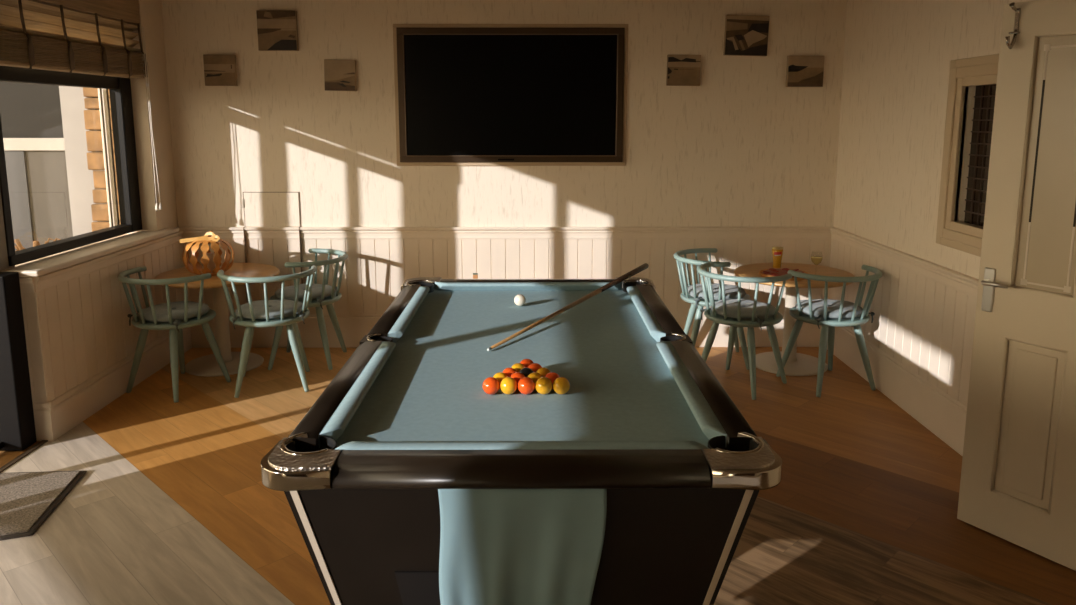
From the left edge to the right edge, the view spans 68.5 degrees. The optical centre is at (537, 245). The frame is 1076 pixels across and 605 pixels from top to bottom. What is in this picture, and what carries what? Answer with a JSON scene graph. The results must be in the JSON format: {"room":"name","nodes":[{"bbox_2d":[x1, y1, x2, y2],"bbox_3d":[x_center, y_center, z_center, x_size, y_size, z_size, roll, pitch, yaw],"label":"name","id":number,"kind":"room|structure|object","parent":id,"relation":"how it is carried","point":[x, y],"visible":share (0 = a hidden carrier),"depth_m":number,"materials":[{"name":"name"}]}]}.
{"room":"games hall","nodes":[
{"label":"games hall","id":0,"kind":"room"},
{"bbox_2d":[59,86,120,248],"bbox_3d":[-2.933,-0.414,5.435,0.462,2.500,0.311,0,9,0],"label":"stone wall","id":1,"kind":"structure","parent":0,"point":[80,112],"depth_m":5.28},
{"bbox_2d":[15,0,177,266],"bbox_3d":[-2.557,0.266,0.483,0.210,2.600,9.890,0,9,0],"label":"wall","id":2,"kind":"structure","parent":0,"point":[151,18],"depth_m":5.11,"materials":[{"name":"paint"}]},
{"bbox_2d":[0,189,14,271],"bbox_3d":[-2.626,-0.509,3.709,0.090,1.280,0.188,0,9,0],"label":"trim","id":3,"kind":"structure","parent":2,"relation":"attached to","point":[4,264],"depth_m":3.81,"materials":[{"name":"grey paint"}]},
{"bbox_2d":[0,272,36,450],"bbox_3d":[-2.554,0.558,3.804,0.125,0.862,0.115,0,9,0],"label":"door","id":4,"kind":"structure","parent":2,"relation":"in","point":[17,423],"depth_m":3.78,"materials":[{"name":"black"}]},
{"bbox_2d":[0,441,39,467],"bbox_3d":[-2.614,1.182,2.814,0.295,0.046,2.400,0,9,0],"label":"trim","id":5,"kind":"structure","parent":2,"relation":"attached to","point":[5,456],"depth_m":3.79,"materials":[{"name":"brown wood"}]},
{"bbox_2d":[0,440,47,472],"bbox_3d":[-2.451,1.177,2.814,0.030,0.056,2.400,0,9,0],"label":"trim","id":6,"kind":"structure","parent":2,"relation":"attached to","point":[42,442],"depth_m":3.76,"materials":[{"name":"brown wood"}]},
{"bbox_2d":[0,66,141,265],"bbox_3d":[-2.622,-0.770,4.301,0.115,1.575,1.440,0,9,0],"label":"window","id":7,"kind":"structure","parent":2,"relation":"in","point":[119,88],"depth_m":4.86,"materials":[{"name":"black metal"}]},
{"bbox_2d":[0,0,147,78],"bbox_3d":[-2.504,-1.226,4.300,0.152,0.574,1.464,0,9,-3],"label":"blind","id":8,"kind":"object","parent":2,"relation":"attached to","point":[93,37],"visible":0.9,"depth_m":4.23,"materials":[{"name":"brown wood"}]},
{"bbox_2d":[142,27,162,209],"bbox_3d":[-2.438,-0.795,4.992,0.022,1.143,0.062,1,9,5],"label":"blind pull cord","id":9,"kind":"object","parent":8,"relation":"hanging from","point":[157,207],"visible":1,"depth_m":4.98,"materials":[{"name":"white fabric"}]},
{"bbox_2d":[1,227,179,276],"bbox_3d":[-2.497,0.002,4.610,0.185,0.031,1.653,0,9,0],"label":"window sill","id":10,"kind":"structure","parent":2,"relation":"attached to","point":[44,266],"depth_m":4.30,"materials":[{"name":"paint"}]},
{"bbox_2d":[19,230,183,292],"bbox_3d":[-2.487,0.059,4.609,0.134,0.080,1.617,0,9,0],"label":"trim","id":11,"kind":"structure","parent":2,"relation":"attached to","point":[27,284],"depth_m":4.32,"materials":[{"name":"paint"}]},
{"bbox_2d":[21,242,183,401],"bbox_3d":[-2.502,0.436,4.686,0.124,0.820,1.616,0,9,0],"label":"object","id":12,"kind":"structure","parent":2,"relation":"attached to","point":[76,329],"depth_m":4.26,"materials":[{"name":"paint"}]},
{"bbox_2d":[32,327,191,440],"bbox_3d":[-2.492,0.747,4.721,0.144,0.195,1.617,0,9,0],"label":"baseboard","id":13,"kind":"structure","parent":2,"relation":"attached to","point":[53,419],"depth_m":4.33,"materials":[{"name":"paint"}]},
{"bbox_2d":[161,0,846,233],"bbox_3d":[-0.224,-0.536,5.433,4.920,2.600,0.120,0,9,0],"label":"wall","id":14,"kind":"structure","parent":0,"point":[741,147],"depth_m":5.33,"materials":[{"name":"paint"}]},
{"bbox_2d":[203,55,237,85],"bbox_3d":[-2.107,-1.165,5.242,0.206,0.202,0.037,0,9,0],"label":"picture","id":15,"kind":"object","parent":14,"relation":"attached to","point":[219,70],"visible":1,"depth_m":5.23},
{"bbox_2d":[242,192,302,302],"bbox_3d":[-1.824,0.054,5.442,0.388,0.852,0.036,0,9,0],"label":"access hatch","id":16,"kind":"object","parent":14,"relation":"attached to","point":[260,208],"visible":0.94,"depth_m":5.41,"materials":[{"name":"paint"}]},
{"bbox_2d":[256,10,298,50],"bbox_3d":[-1.715,-1.418,5.203,0.257,0.257,0.038,0,9,0],"label":"picture","id":17,"kind":"object","parent":14,"relation":"attached to","point":[277,30],"visible":1,"depth_m":5.19},
{"bbox_2d":[324,59,356,90],"bbox_3d":[-1.314,-1.134,5.251,0.205,0.202,0.037,1,9,0],"label":"picture","id":18,"kind":"object","parent":14,"relation":"attached to","point":[339,75],"visible":1,"depth_m":5.23},
{"bbox_2d":[179,226,829,239],"bbox_3d":[-0.233,-0.087,5.428,4.480,0.087,0.034,0,9,0],"label":"trim","id":19,"kind":"structure","parent":14,"relation":"attached to","point":[783,232],"depth_m":5.43,"materials":[{"name":"paint"}]},
{"bbox_2d":[191,314,821,347],"bbox_3d":[-0.229,0.591,5.543,4.490,0.240,0.024,0,9,0],"label":"baseboard","id":20,"kind":"structure","parent":14,"relation":"attached to","point":[354,327],"depth_m":5.53,"materials":[{"name":"paint"}]},
{"bbox_2d":[183,234,830,314],"bbox_3d":[-0.218,0.215,5.487,4.510,0.600,0.014,0,9,0],"label":"wainscoting","id":21,"kind":"structure","parent":14,"relation":"attached to","point":[375,272],"depth_m":5.46,"materials":[{"name":"paint"}]},
{"bbox_2d":[393,24,627,165],"bbox_3d":[-0.180,-1.004,5.279,1.554,0.933,0.033,0,9,0],"label":"television","id":22,"kind":"object","parent":14,"relation":"attached to","point":[466,94],"visible":1,"depth_m":5.27,"materials":[{"name":"black plastic"}]},
{"bbox_2d":[666,54,700,85],"bbox_3d":[0.969,-1.168,5.255,0.220,0.202,0.038,1,9,0],"label":"picture","id":23,"kind":"object","parent":14,"relation":"attached to","point":[682,70],"visible":1,"depth_m":5.24},
{"bbox_2d":[723,15,769,55],"bbox_3d":[1.377,-1.390,5.221,0.283,0.258,0.039,1,9,0],"label":"picture","id":24,"kind":"object","parent":14,"relation":"attached to","point":[745,35],"visible":1,"depth_m":5.20},
{"bbox_2d":[786,56,824,86],"bbox_3d":[1.778,-1.162,5.260,0.239,0.203,0.037,0,9,0],"label":"picture","id":25,"kind":"object","parent":14,"relation":"attached to","point":[801,71],"visible":1,"depth_m":5.25},
{"bbox_2d":[0,347,1075,604],"bbox_3d":[-0.087,1.520,0.747,4.690,0.060,9.990,0,9,0],"label":"floor","id":26,"kind":"structure","parent":0,"point":[172,505],"depth_m":3.25,"materials":[{"name":"brown wood"}]},
{"bbox_2d":[0,470,86,540],"bbox_3d":[-2.189,1.067,3.298,0.478,0.016,0.592,0,9,0],"label":"doormat","id":27,"kind":"object","parent":26,"relation":"on","point":[27,499],"visible":1,"depth_m":3.32,"materials":[{"name":"grey rubber"}]},
{"bbox_2d":[117,266,230,402],"bbox_3d":[-2.156,0.497,4.652,0.559,0.711,0.507,4,10,24],"label":"spindle chair","id":28,"kind":"object","parent":26,"relation":"on","point":[176,345],"visible":0.91,"depth_m":4.51,"materials":[{"name":"green paint"}]},
{"bbox_2d":[127,301,209,331],"bbox_3d":[-2.145,0.406,4.660,0.408,0.100,0.388,4,10,24],"label":"seat cushion","id":29,"kind":"object","parent":28,"relation":"on","point":[177,308],"visible":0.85,"depth_m":4.57,"materials":[{"name":"fabric"}]},
{"bbox_2d":[154,263,279,376],"bbox_3d":[-2.047,0.474,5.111,0.744,0.610,0.744,0,9,0],"label":"round table","id":30,"kind":"object","parent":26,"relation":"on","point":[207,365],"visible":0.69,"depth_m":5.07,"materials":[{"name":"brown wood"}]},
{"bbox_2d":[179,230,234,275],"bbox_3d":[-2.082,0.041,4.991,0.307,0.282,0.305,0,9,0],"label":"lantern","id":31,"kind":"object","parent":30,"relation":"on","point":[211,262],"visible":0.91,"depth_m":4.93,"materials":[{"name":"brown wood"}]},
{"bbox_2d":[203,253,215,272],"bbox_3d":[-2.082,0.107,5.002,0.072,0.120,0.072,0,9,0],"label":"candle","id":32,"kind":"object","parent":31,"relation":"on","point":[211,265],"depth_m":4.98,"materials":[{"name":"orange wax"}]},
{"bbox_2d":[217,265,316,397],"bbox_3d":[-1.593,0.488,4.707,0.559,0.711,0.507,-2,10,-15],"label":"spindle chair","id":33,"kind":"object","parent":26,"relation":"on","point":[293,332],"visible":0.92,"depth_m":4.56,"materials":[{"name":"green paint"}]},
{"bbox_2d":[231,300,304,328],"bbox_3d":[-1.600,0.396,4.717,0.408,0.100,0.388,-2,10,-15],"label":"seat cushion","id":34,"kind":"object","parent":33,"relation":"on","point":[259,305],"visible":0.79,"depth_m":4.62,"materials":[{"name":"grey fabric"}]},
{"bbox_2d":[268,248,347,369],"bbox_3d":[-1.496,0.410,5.191,0.507,0.711,0.559,0,9,0],"label":"spindle chair","id":35,"kind":"object","parent":26,"relation":"on","point":[334,297],"visible":0.78,"depth_m":5.06,"materials":[{"name":"green paint"}]},
{"bbox_2d":[275,283,336,308],"bbox_3d":[-1.522,0.322,5.176,0.388,0.100,0.408,0,9,0],"label":"seat cushion","id":36,"kind":"object","parent":35,"relation":"on","point":[289,292],"visible":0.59,"depth_m":5.07,"materials":[{"name":"grey fabric"}]},
{"bbox_2d":[261,277,781,604],"bbox_3d":[-0.041,0.728,2.838,1.178,0.836,2.128,0,9,0],"label":"pool table","id":37,"kind":"object","parent":26,"relation":"on","point":[643,419],"visible":0.98,"depth_m":1.91,"materials":[{"name":"fabric"}]},
{"bbox_2d":[318,341,395,447],"bbox_3d":[-0.510,0.410,2.323,0.051,0.036,0.814,0,9,0],"label":"cushion","id":38,"kind":"object","parent":37,"relation":"on","point":[341,422],"depth_m":2.20,"materials":[{"name":"fabric"}]},
{"bbox_2d":[387,286,429,342],"bbox_3d":[-0.514,0.264,3.221,0.051,0.036,0.814,0,9,0],"label":"cushion","id":39,"kind":"object","parent":37,"relation":"on","point":[405,321],"depth_m":3.12,"materials":[{"name":"fabric"}]},
{"bbox_2d":[473,273,477,278],"bbox_3d":[-0.300,0.143,3.785,0.023,0.024,0.023,-1,9,-6],"label":"cube","id":40,"kind":"object","parent":37,"relation":"on","point":[475,275],"visible":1,"depth_m":3.77,"materials":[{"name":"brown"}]},
{"bbox_2d":[482,377,499,394],"bbox_3d":[-0.137,0.407,2.299,0.051,0.051,0.051,0,9,0],"label":"ball","id":41,"kind":"object","parent":37,"relation":"on","point":[491,385],"visible":1,"depth_m":2.28,"materials":[{"name":"orange"}]},
{"bbox_2d":[493,372,507,388],"bbox_3d":[-0.111,0.400,2.343,0.051,0.051,0.051,0,9,0],"label":"ball","id":42,"kind":"object","parent":37,"relation":"on","point":[499,376],"visible":0.41,"depth_m":2.33,"materials":[{"name":"yellow plastic"}]},
{"bbox_2d":[500,377,516,394],"bbox_3d":[-0.085,0.407,2.299,0.051,0.051,0.051,0,9,0],"label":"ball","id":43,"kind":"object","parent":37,"relation":"on","point":[508,385],"visible":1,"depth_m":2.28,"materials":[{"name":"yellow plastic"}]},
{"bbox_2d":[503,367,516,376],"bbox_3d":[-0.086,0.393,2.387,0.051,0.051,0.051,0,9,0],"label":"ball","id":44,"kind":"object","parent":37,"relation":"on","point":[509,371],"visible":0.43,"depth_m":2.37,"materials":[{"name":"orange plastic"}]},
{"bbox_2d":[510,372,524,388],"bbox_3d":[-0.060,0.400,2.343,0.051,0.051,0.051,0,9,0],"label":"ball","id":45,"kind":"object","parent":37,"relation":"on","point":[517,376],"visible":0.48,"depth_m":2.33,"materials":[{"name":"orange"}]},
{"bbox_2d":[511,363,525,371],"bbox_3d":[-0.060,0.386,2.431,0.051,0.051,0.051,0,9,0],"label":"ball","id":46,"kind":"object","parent":37,"relation":"on","point":[518,366],"visible":0.37,"depth_m":2.42,"materials":[{"name":"yellow plastic"}]},
{"bbox_2d":[514,294,525,305],"bbox_3d":[-0.077,0.232,3.380,0.051,0.051,0.051,0,9,0],"label":"cue ball","id":47,"kind":"object","parent":37,"relation":"on","point":[519,300],"visible":1,"depth_m":3.36,"materials":[{"name":"beige plastic"}]},
{"bbox_2d":[334,441,709,450],"bbox_3d":[-0.037,0.485,1.860,0.880,0.036,0.051,0,9,0],"label":"cushion","id":48,"kind":"object","parent":37,"relation":"on","point":[359,445],"depth_m":1.85,"materials":[{"name":"fabric"}]},
{"bbox_2d":[438,489,606,604],"bbox_3d":[-0.036,0.763,1.829,0.381,0.470,0.058,0,9,0],"label":"draped cloth","id":49,"kind":"object","parent":37,"relation":"hanging from","point":[498,546],"visible":0.97,"depth_m":1.80,"materials":[{"name":"fabric"}]},
{"bbox_2d":[518,377,534,394],"bbox_3d":[-0.034,0.407,2.300,0.051,0.051,0.051,0,9,0],"label":"ball","id":50,"kind":"object","parent":37,"relation":"on","point":[526,385],"visible":1,"depth_m":2.28,"materials":[{"name":"orange"}]},
{"bbox_2d":[519,367,533,376],"bbox_3d":[-0.035,0.393,2.387,0.051,0.051,0.051,0,9,0],"label":"ball","id":51,"kind":"object","parent":37,"relation":"on","point":[526,371],"visible":0.37,"depth_m":2.37,"materials":[{"name":"black plastic"}]},
{"bbox_2d":[520,359,533,366],"bbox_3d":[-0.035,0.378,2.475,0.051,0.051,0.051,0,9,0],"label":"ball","id":52,"kind":"object","parent":37,"relation":"on","point":[526,362],"visible":0.46,"depth_m":2.46,"materials":[{"name":"orange plastic"}]},
{"bbox_2d":[435,282,621,289],"bbox_3d":[-0.045,0.188,3.689,0.880,0.036,0.051,0,9,0],"label":"cushion","id":53,"kind":"object","parent":37,"relation":"on","point":[438,285],"depth_m":3.67,"materials":[{"name":"fabric"}]},
{"bbox_2d":[528,363,541,371],"bbox_3d":[-0.009,0.386,2.431,0.051,0.051,0.051,0,9,0],"label":"ball","id":54,"kind":"object","parent":37,"relation":"on","point":[534,366],"visible":0.45,"depth_m":2.42,"materials":[{"name":"orange plastic"}]},
{"bbox_2d":[528,372,542,388],"bbox_3d":[-0.009,0.400,2.343,0.051,0.051,0.051,0,9,0],"label":"ball","id":55,"kind":"object","parent":37,"relation":"on","point":[534,376],"visible":0.49,"depth_m":2.33,"materials":[{"name":"yellow plastic"}]},
{"bbox_2d":[536,367,550,376],"bbox_3d":[0.017,0.393,2.387,0.051,0.051,0.051,0,9,0],"label":"ball","id":56,"kind":"object","parent":37,"relation":"on","point":[543,371],"visible":0.43,"depth_m":2.37,"materials":[{"name":"yellow plastic"}]},
{"bbox_2d":[535,377,552,394],"bbox_3d":[0.017,0.407,2.300,0.051,0.051,0.051,0,9,0],"label":"ball","id":57,"kind":"object","parent":37,"relation":"on","point":[543,385],"visible":1,"depth_m":2.28,"materials":[{"name":"yellow plastic"}]},
{"bbox_2d":[545,372,559,388],"bbox_3d":[0.043,0.400,2.344,0.051,0.051,0.051,0,9,0],"label":"ball","id":58,"kind":"object","parent":37,"relation":"on","point":[552,376],"visible":0.45,"depth_m":2.33,"materials":[{"name":"orange"}]},
{"bbox_2d":[553,377,569,394],"bbox_3d":[0.068,0.407,2.300,0.051,0.051,0.051,0,9,0],"label":"ball","id":59,"kind":"object","parent":37,"relation":"on","point":[561,385],"visible":1,"depth_m":2.28,"materials":[{"name":"yellow plastic"}]},
{"bbox_2d":[487,263,648,350],"bbox_3d":[0.182,0.223,3.338,0.029,0.078,1.452,5,11,30],"label":"stick","id":60,"kind":"object","parent":37,"relation":"on","point":[644,266],"visible":1,"depth_m":3.31,"materials":[{"name":"brown wood"}]},
{"bbox_2d":[627,286,665,341],"bbox_3d":[0.429,0.263,3.225,0.051,0.036,0.814,0,9,0],"label":"cushion","id":61,"kind":"object","parent":37,"relation":"on","point":[650,324],"depth_m":3.12,"materials":[{"name":"fabric"}]},
{"bbox_2d":[656,341,726,446],"bbox_3d":[0.433,0.409,2.327,0.051,0.036,0.814,0,9,0],"label":"cushion","id":62,"kind":"object","parent":37,"relation":"on","point":[702,416],"depth_m":2.21,"materials":[{"name":"fabric"}]},
{"bbox_2d":[674,248,750,369],"bbox_3d":[1.142,0.407,5.209,0.507,0.711,0.559,1,9,4],"label":"spindle chair","id":63,"kind":"object","parent":26,"relation":"on","point":[685,296],"visible":0.66,"depth_m":5.08,"materials":[{"name":"green paint"}]},
{"bbox_2d":[687,283,745,308],"bbox_3d":[1.168,0.319,5.193,0.388,0.100,0.408,1,9,4],"label":"seat cushion","id":64,"kind":"object","parent":63,"relation":"on","point":[731,291],"visible":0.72,"depth_m":5.09,"materials":[{"name":"grey fabric"}]},
{"bbox_2d":[697,262,791,399],"bbox_3d":[1.208,0.487,4.715,0.559,0.711,0.507,8,12,42],"label":"spindle chair","id":65,"kind":"object","parent":26,"relation":"on","point":[717,319],"visible":0.85,"depth_m":4.55,"materials":[{"name":"green paint"}]},
{"bbox_2d":[700,299,775,330],"bbox_3d":[1.225,0.396,4.719,0.408,0.100,0.388,8,12,42],"label":"seat cushion","id":66,"kind":"object","parent":65,"relation":"on","point":[731,304],"visible":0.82,"depth_m":4.62,"materials":[{"name":"grey fabric"}]},
{"bbox_2d":[734,263,854,375],"bbox_3d":[1.638,0.473,5.117,0.744,0.610,0.744,0,9,0],"label":"round table","id":67,"kind":"object","parent":26,"relation":"on","point":[797,364],"visible":0.71,"depth_m":5.08,"materials":[{"name":"brown wood"}]},
{"bbox_2d":[772,246,783,267],"bbox_3d":[1.566,0.078,5.171,0.074,0.152,0.074,0,9,0],"label":"pint glass","id":68,"kind":"object","parent":67,"relation":"on","point":[777,252],"visible":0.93,"depth_m":5.15,"materials":[{"name":"orange"}]},
{"bbox_2d":[759,268,808,280],"bbox_3d":[1.555,0.172,4.963,0.316,0.033,0.312,-3,10,-17],"label":"pizza","id":69,"kind":"object","parent":67,"relation":"on","point":[771,272],"visible":0.56,"depth_m":4.96,"materials":[{"name":"red food"}]},
{"bbox_2d":[811,256,822,264],"bbox_3d":[1.747,0.110,4.957,0.072,0.156,0.072,0,9,0],"label":"wine glass","id":70,"kind":"object","parent":67,"relation":"on","point":[816,260],"visible":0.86,"depth_m":4.93,"materials":[{"name":"brown"}]},
{"bbox_2d":[776,265,882,396],"bbox_3d":[1.750,0.486,4.722,0.559,0.711,0.507,-3,10,-18],"label":"spindle chair","id":71,"kind":"object","parent":26,"relation":"on","point":[827,334],"visible":0.9,"depth_m":4.58,"materials":[{"name":"green paint"}]},
{"bbox_2d":[795,299,874,328],"bbox_3d":[1.742,0.394,4.731,0.408,0.100,0.388,-3,10,-18],"label":"seat cushion","id":72,"kind":"object","parent":71,"relation":"on","point":[833,306],"visible":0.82,"depth_m":4.64,"materials":[{"name":"grey fabric"}]},
{"bbox_2d":[833,0,1033,278],"bbox_3d":[2.118,0.263,0.503,0.120,2.600,9.890,0,9,0],"label":"wall","id":73,"kind":"structure","parent":0,"point":[898,54],"depth_m":4.39,"materials":[{"name":"paint"}]},
{"bbox_2d":[827,327,966,455],"bbox_3d":[2.031,0.827,4.089,0.024,0.240,2.990,0,9,0],"label":"baseboard","id":74,"kind":"structure","parent":73,"relation":"attached to","point":[941,414],"depth_m":4.29,"materials":[{"name":"paint"}]},
{"bbox_2d":[828,239,976,406],"bbox_3d":[2.040,0.604,3.090,0.014,0.600,4.890,0,9,0],"label":"wainscoting","id":75,"kind":"structure","parent":73,"relation":"attached to","point":[925,325],"depth_m":4.21,"materials":[{"name":"paint"}]},
{"bbox_2d":[829,226,978,298],"bbox_3d":[2.026,0.147,3.979,0.034,0.087,2.990,0,9,0],"label":"trim","id":76,"kind":"structure","parent":73,"relation":"attached to","point":[963,283],"depth_m":4.27,"materials":[{"name":"paint"}]},
{"bbox_2d":[936,54,998,256],"bbox_3d":[2.060,-0.398,3.551,0.088,0.912,0.840,0,9,0],"label":"window","id":77,"kind":"structure","parent":73,"relation":"in","point":[981,72],"depth_m":3.79,"materials":[{"name":"beige wood"}]},
{"bbox_2d":[957,0,1075,570],"bbox_3d":[1.863,0.162,2.680,0.106,1.987,0.757,-6,11,-31],"label":"door","id":78,"kind":"structure","parent":73,"relation":"in","point":[1018,480],"depth_m":2.85,"materials":[{"name":"paint"}]},
{"label":"outside","id":79,"kind":"structure","parent":0,"visible":0},
{"bbox_3d":[-21.352,0.992,5.132,37.340,0.180,70.000,0,9,0],"label":"trim","id":80,"kind":"structure","parent":79,"visible":0},
{"bbox_2d":[0,82,72,250],"bbox_3d":[-7.692,-2.186,9.337,8.700,4.750,2.800,0,9,0],"label":"building","id":81,"kind":"structure","parent":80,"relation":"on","point":[31,117],"depth_m":10.12,"materials":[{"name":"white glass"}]},
{"bbox_2d":[14,238,60,263],"bbox_3d":[-3.248,0.417,5.179,0.540,0.940,0.477,-4,10,-21],"label":"clump","id":82,"kind":"object","parent":80,"relation":"on","point":[18,246],"visible":0.04,"depth_m":5.13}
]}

